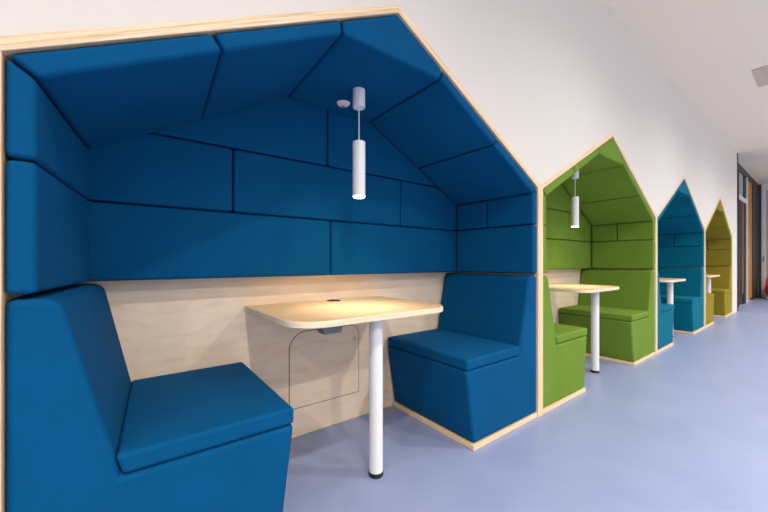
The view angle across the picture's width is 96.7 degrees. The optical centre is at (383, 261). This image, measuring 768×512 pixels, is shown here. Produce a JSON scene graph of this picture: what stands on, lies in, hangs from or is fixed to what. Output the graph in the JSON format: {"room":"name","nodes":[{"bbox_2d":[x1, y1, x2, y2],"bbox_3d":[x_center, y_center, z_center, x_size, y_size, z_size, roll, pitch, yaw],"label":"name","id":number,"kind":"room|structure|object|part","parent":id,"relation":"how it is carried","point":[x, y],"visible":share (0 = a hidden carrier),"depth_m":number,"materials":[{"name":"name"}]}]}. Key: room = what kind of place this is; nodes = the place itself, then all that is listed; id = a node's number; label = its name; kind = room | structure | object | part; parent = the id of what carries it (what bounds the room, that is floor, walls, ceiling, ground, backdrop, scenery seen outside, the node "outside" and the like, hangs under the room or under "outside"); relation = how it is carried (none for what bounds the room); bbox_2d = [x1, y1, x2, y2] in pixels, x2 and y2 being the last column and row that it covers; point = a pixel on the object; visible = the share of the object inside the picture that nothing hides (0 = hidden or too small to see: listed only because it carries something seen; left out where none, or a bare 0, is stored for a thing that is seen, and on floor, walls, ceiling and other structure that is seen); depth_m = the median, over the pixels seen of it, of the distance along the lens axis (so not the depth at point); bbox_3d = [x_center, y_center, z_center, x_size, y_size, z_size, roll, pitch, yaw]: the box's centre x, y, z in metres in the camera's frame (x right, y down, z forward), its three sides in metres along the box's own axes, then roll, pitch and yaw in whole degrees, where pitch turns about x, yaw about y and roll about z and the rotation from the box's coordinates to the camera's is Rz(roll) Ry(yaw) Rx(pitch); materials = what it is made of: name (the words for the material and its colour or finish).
{"room":"common room","nodes":[
{"label":"common room","id":0,"kind":"room"},
{"bbox_2d":[0,0,736,313],"bbox_3d":[1.608,-0.600,2.728,13.870,3.200,0.090,0,0,-37],"label":"wall","id":1,"kind":"structure","parent":0,"point":[555,79],"depth_m":2.31,"materials":[{"name":"white paint"}]},
{"bbox_2d":[737,153,737,310],"bbox_3d":[7.117,-0.600,6.981,0.050,3.200,0.172,0,0,-37],"label":"trim","id":2,"kind":"structure","parent":1,"relation":"attached to","point":[737,153],"depth_m":6.90,"materials":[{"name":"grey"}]},
{"bbox_2d":[283,297,767,511],"bbox_3d":[5.787,1.050,2.722,20.500,0.100,7.000,0,0,-37],"label":"floor","id":3,"kind":"structure","parent":0,"point":[683,428],"depth_m":1.82,"materials":[{"name":"purple plastic"}]},
{"bbox_2d":[6,284,292,511],"bbox_3d":[-0.799,0.544,1.272,0.710,0.912,0.704,0,0,-37],"label":"bench","id":4,"kind":"object","parent":3,"relation":"on","point":[81,436],"visible":0.98,"depth_m":0.97,"materials":[{"name":"blue fabric"}]},
{"bbox_2d":[117,362,292,472],"bbox_3d":[-0.718,0.537,1.332,0.505,0.065,0.698,0,0,-37],"label":"seat cushion","id":5,"kind":"object","parent":4,"relation":"on","point":[164,421],"depth_m":1.15,"materials":[{"name":"blue fabric"}]},
{"bbox_2d":[0,5,540,511],"bbox_3d":[-0.161,-0.059,1.778,2.401,2.118,0.739,0,0,-37],"label":"booth","id":6,"kind":"object","parent":3,"relation":"on","point":[198,173],"visible":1,"depth_m":1.61,"materials":[{"name":"blue fabric"}]},
{"bbox_3d":[-0.376,-0.042,2.058,2.337,2.082,0.018,0,0,-37],"label":"panel","id":7,"kind":"part","parent":6,"relation":"part of","materials":[{"name":"brown wood"}]},
{"bbox_2d":[337,100,349,106],"bbox_3d":[-0.221,-0.858,1.863,0.072,0.019,0.072,0,0,-37],"label":"smoke detector","id":8,"kind":"object","parent":6,"relation":"attached to","point":[342,103],"visible":1,"depth_m":1.85,"materials":[{"name":"white plastic"}]},
{"bbox_2d":[353,87,364,198],"bbox_3d":[-0.127,-0.600,1.734,0.065,0.547,0.065,0,0,-37],"label":"pendant lamp","id":9,"kind":"object","parent":6,"relation":"hanging from","point":[358,92],"visible":1,"depth_m":1.71,"materials":[{"name":"white metal"}]},
{"bbox_3d":[-0.127,-0.471,1.734,0.065,0.276,0.065,0,0,-37],"label":"lamp shade","id":10,"kind":"part","parent":9,"relation":"part of","materials":[{"name":"white metal"}]},
{"bbox_2d":[353,195,364,198],"bbox_3d":[-0.127,-0.334,1.734,0.059,0.014,0.059,0,0,-37],"label":"diffuser","id":11,"kind":"object","parent":9,"relation":"attached to","point":[355,196],"depth_m":1.72,"materials":[{"name":"white plastic"}]},
{"bbox_3d":[-0.127,-0.694,1.734,0.006,0.180,0.006,0,0,-37],"label":"cord","id":12,"kind":"part","parent":9,"relation":"part of","materials":[{"name":"white plastic"}]},
{"bbox_2d":[245,296,442,478],"bbox_3d":[-0.178,0.612,1.771,0.864,0.776,0.671,0,0,-37],"label":"table","id":13,"kind":"object","parent":3,"relation":"on","point":[330,316],"visible":1,"depth_m":1.58,"materials":[{"name":"brown wood"}]},
{"bbox_3d":[-0.038,0.618,1.603,0.065,0.720,0.065,0,0,-37],"label":"leg","id":14,"kind":"part","parent":13,"relation":"part of","materials":[{"name":"white metal"}]},
{"bbox_2d":[388,273,536,450],"bbox_3d":[0.496,0.544,2.264,0.702,0.912,0.704,0,0,-37],"label":"bench","id":15,"kind":"object","parent":3,"relation":"on","point":[471,379],"visible":1,"depth_m":2.12,"materials":[{"name":"blue fabric"}]},
{"bbox_2d":[388,329,519,370],"bbox_3d":[0.421,0.537,2.203,0.508,0.065,0.698,0,0,-37],"label":"seat cushion","id":16,"kind":"object","parent":15,"relation":"on","point":[452,349],"depth_m":2.06,"materials":[{"name":"blue fabric"}]},
{"bbox_2d":[543,275,586,413],"bbox_3d":[1.099,0.544,2.725,0.688,0.912,0.704,0,0,-37],"label":"bench","id":17,"kind":"object","parent":3,"relation":"on","point":[564,346],"visible":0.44,"depth_m":2.40,"materials":[{"name":"green fabric"}]},
{"bbox_2d":[554,323,586,343],"bbox_3d":[1.177,0.537,2.782,0.494,0.065,0.698,0,0,-37],"label":"seat cushion","id":18,"kind":"object","parent":17,"relation":"on","point":[564,334],"depth_m":2.53,"materials":[{"name":"green fabric"}]},
{"bbox_2d":[549,283,618,372],"bbox_3d":[1.748,0.612,3.245,0.796,0.776,0.671,0,0,-37],"label":"table","id":19,"kind":"object","parent":3,"relation":"on","point":[594,290],"visible":0.72,"depth_m":3.07,"materials":[{"name":"brown wood"}]},
{"bbox_3d":[1.915,0.618,3.098,0.065,0.720,0.065,0,0,-37],"label":"leg","id":20,"kind":"part","parent":19,"relation":"part of","materials":[{"name":"white metal"}]},
{"bbox_2d":[541,133,656,415],"bbox_3d":[1.759,-0.059,3.247,2.434,2.118,0.739,0,0,-37],"label":"booth","id":21,"kind":"object","parent":3,"relation":"on","point":[617,229],"visible":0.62,"depth_m":3.67,"materials":[{"name":"green fabric"}]},
{"bbox_3d":[1.544,-0.042,3.528,2.370,2.082,0.018,0,0,-37],"label":"panel","id":22,"kind":"part","parent":21,"relation":"part of","materials":[{"name":"brown wood"}]},
{"bbox_2d":[571,170,578,226],"bbox_3d":[1.792,-0.600,3.203,0.065,0.547,0.065,0,0,-37],"label":"pendant lamp","id":23,"kind":"object","parent":21,"relation":"hanging from","point":[574,200],"visible":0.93,"depth_m":3.18,"materials":[{"name":"white metal"}]},
{"bbox_3d":[1.792,-0.471,3.203,0.065,0.276,0.065,0,0,-37],"label":"lamp shade","id":24,"kind":"part","parent":23,"relation":"part of","materials":[{"name":"white metal"}]},
{"bbox_2d":[559,269,654,365],"bbox_3d":[2.429,0.544,3.743,0.702,0.912,0.704,0,0,-37],"label":"bench","id":25,"kind":"object","parent":3,"relation":"on","point":[626,314],"visible":0.88,"depth_m":3.61,"materials":[{"name":"green fabric"}]},
{"bbox_2d":[559,305,648,320],"bbox_3d":[2.354,0.537,3.683,0.508,0.065,0.698,0,0,-37],"label":"seat cushion","id":26,"kind":"object","parent":25,"relation":"on","point":[606,312],"depth_m":3.58,"materials":[{"name":"green fabric"}]},
{"bbox_2d":[657,270,673,352],"bbox_3d":[3.032,0.544,4.204,0.688,0.912,0.704,0,0,-37],"label":"bench","id":27,"kind":"object","parent":3,"relation":"on","point":[665,312],"visible":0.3,"depth_m":3.88,"materials":[{"name":"teal fabric"}]},
{"bbox_2d":[661,303,673,311],"bbox_3d":[3.110,0.537,4.262,0.494,0.065,0.698,0,0,-37],"label":"seat cushion","id":28,"kind":"object","parent":27,"relation":"on","point":[664,307],"depth_m":4.01,"materials":[{"name":"teal fabric"}]},
{"bbox_2d":[659,278,685,336],"bbox_3d":[3.651,0.612,4.701,0.796,0.776,0.671,0,0,-37],"label":"table","id":29,"kind":"object","parent":3,"relation":"on","point":[669,281],"visible":0.27,"depth_m":4.52,"materials":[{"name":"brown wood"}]},
{"bbox_3d":[3.818,0.618,4.554,0.065,0.720,0.065,0,0,-37],"label":"leg","id":30,"kind":"part","parent":29,"relation":"part of","materials":[{"name":"white metal"}]},
{"bbox_2d":[657,267,703,333],"bbox_3d":[4.302,0.544,5.176,0.702,0.912,0.704,0,0,-37],"label":"bench","id":31,"kind":"object","parent":3,"relation":"on","point":[688,295],"visible":0.44,"depth_m":5.03,"materials":[{"name":"teal fabric"}]},
{"bbox_2d":[660,295,700,302],"bbox_3d":[4.226,0.537,5.116,0.508,0.065,0.698,0,0,-37],"label":"seat cushion","id":32,"kind":"object","parent":31,"relation":"on","point":[676,298],"depth_m":4.88,"materials":[{"name":"teal fabric"}]},
{"bbox_2d":[657,175,704,328],"bbox_3d":[3.661,-0.059,4.703,2.358,2.118,0.739,0,0,-37],"label":"booth","id":33,"kind":"object","parent":3,"relation":"on","point":[680,227],"visible":0.26,"depth_m":5.13,"materials":[{"name":"blue fabric"}]},
{"bbox_2d":[706,280,713,326],"bbox_3d":[4.904,0.544,5.637,0.688,0.912,0.704,0,0,-37],"label":"bench","id":34,"kind":"object","parent":3,"relation":"on","point":[709,296],"visible":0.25,"depth_m":5.35,"materials":[{"name":"yellow fabric"}]},
{"bbox_2d":[707,293,713,297],"bbox_3d":[4.983,0.537,5.695,0.494,0.065,0.698,0,0,-37],"label":"seat cushion","id":35,"kind":"object","parent":34,"relation":"on","point":[709,295],"depth_m":5.43,"materials":[{"name":"yellow fabric"}]},
{"bbox_2d":[706,274,719,292],"bbox_3d":[5.527,0.612,6.137,0.796,0.776,0.671,0,0,-37],"label":"table","id":36,"kind":"object","parent":3,"relation":"on","point":[708,276],"visible":0.27,"depth_m":5.96,"materials":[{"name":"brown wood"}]},
{"bbox_3d":[5.694,0.618,5.990,0.065,0.720,0.065,0,0,-37],"label":"leg","id":37,"kind":"part","parent":36,"relation":"part of","materials":[{"name":"white metal"}]},
{"bbox_2d":[705,197,731,327],"bbox_3d":[5.537,-0.059,6.139,2.367,2.118,0.739,0,0,-37],"label":"booth","id":38,"kind":"object","parent":3,"relation":"on","point":[718,235],"visible":0.27,"depth_m":6.55,"materials":[{"name":"yellow fabric"}]},
{"bbox_2d":[706,266,731,316],"bbox_3d":[6.182,0.544,6.615,0.702,0.912,0.704,0,0,-37],"label":"bench","id":39,"kind":"object","parent":3,"relation":"on","point":[721,285],"visible":0.48,"depth_m":6.47,"materials":[{"name":"yellow fabric"}]},
{"bbox_2d":[711,288,729,293],"bbox_3d":[6.106,0.537,6.554,0.508,0.065,0.698,0,0,-37],"label":"seat cushion","id":40,"kind":"object","parent":39,"relation":"on","point":[713,290],"depth_m":6.26,"materials":[{"name":"yellow fabric"}]},
{"bbox_2d":[765,278,767,298],"bbox_3d":[10.571,0.611,9.059,0.600,0.782,0.570,0,0,-37],"label":"chair","id":41,"kind":"object","parent":3,"relation":"on","point":[766,284],"visible":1,"depth_m":9.10,"materials":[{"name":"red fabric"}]},
{"bbox_2d":[606,0,767,183],"bbox_3d":[5.787,-2.250,2.722,20.500,0.100,7.000,0,0,-37],"label":"ceiling","id":42,"kind":"structure","parent":0,"point":[711,49],"depth_m":3.62,"materials":[{"name":"beige paint"}]},
{"bbox_2d":[752,65,767,86],"bbox_3d":[4.620,-2.191,3.868,0.600,0.018,0.560,0,0,-37],"label":"ceiling vent","id":43,"kind":"object","parent":42,"relation":"in","point":[760,74],"visible":1,"depth_m":4.00,"materials":[{"name":"beige"}]},
{"bbox_2d":[738,163,757,306],"bbox_3d":[8.853,-0.600,8.358,4.380,3.200,0.075,0,0,-37],"label":"door","id":44,"kind":"structure","parent":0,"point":[747,186],"depth_m":8.32,"materials":[{"name":"grey"}]},
{"bbox_3d":[7.907,-0.530,7.644,0.050,3.060,0.060,0,0,-37],"label":"post","id":45,"kind":"part","parent":44,"relation":"part of","materials":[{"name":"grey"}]},
{"bbox_2d":[739,172,742,196],"bbox_3d":[8.265,-1.790,7.917,0.850,0.540,0.012,0,0,-37],"label":"window pane","id":46,"kind":"object","parent":44,"relation":"on","point":[740,173],"depth_m":7.89,"materials":[{"name":"clear glass"}]},
{"bbox_3d":[8.857,-0.530,8.361,0.070,3.060,0.075,0,0,-37],"label":"post","id":47,"kind":"part","parent":44,"relation":"part of","materials":[{"name":"white metal"}]},
{"bbox_3d":[9.294,-0.560,8.711,1.050,3.000,0.030,0,0,-37],"label":"timber panel","id":48,"kind":"part","parent":44,"relation":"part of","materials":[{"name":"brown wood"}]},
{"bbox_3d":[9.778,-0.530,9.075,0.160,3.060,0.060,0,0,-37],"label":"post","id":49,"kind":"part","parent":44,"relation":"part of","materials":[{"name":"grey"}]},
{"bbox_3d":[10.214,-0.530,9.409,0.940,3.060,0.040,0,0,-37],"label":"panel","id":50,"kind":"part","parent":44,"relation":"part of","materials":[{"name":"grey"}]},
{"bbox_2d":[758,184,764,297],"bbox_3d":[10.666,-0.600,9.691,0.120,3.200,0.202,0,0,-37],"label":"wall","id":51,"kind":"structure","parent":0,"point":[762,185],"depth_m":9.61,"materials":[{"name":"white paint"}]},
{"bbox_2d":[758,185,760,296],"bbox_3d":[10.614,-0.590,9.636,0.030,3.180,0.055,0,0,-37],"label":"trim","id":52,"kind":"structure","parent":51,"relation":"attached to","point":[759,186],"depth_m":9.63,"materials":[{"name":"grey"}]},
{"bbox_3d":[12.931,-0.510,6.740,0.110,3.020,4.700,0,0,-37],"label":"wall","id":53,"kind":"structure","parent":0,"visible":0},
{"bbox_2d":[763,190,767,297],"bbox_3d":[11.074,-0.510,9.092,0.100,3.020,1.292,0,0,-37],"label":"door","id":54,"kind":"structure","parent":53,"relation":"in","point":[766,191],"depth_m":9.57,"materials":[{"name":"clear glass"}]},
{"bbox_3d":[10.718,-0.510,9.591,0.060,3.020,0.020,0,0,-37],"label":"frame","id":55,"kind":"part","parent":54,"relation":"part of","materials":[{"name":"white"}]}
]}

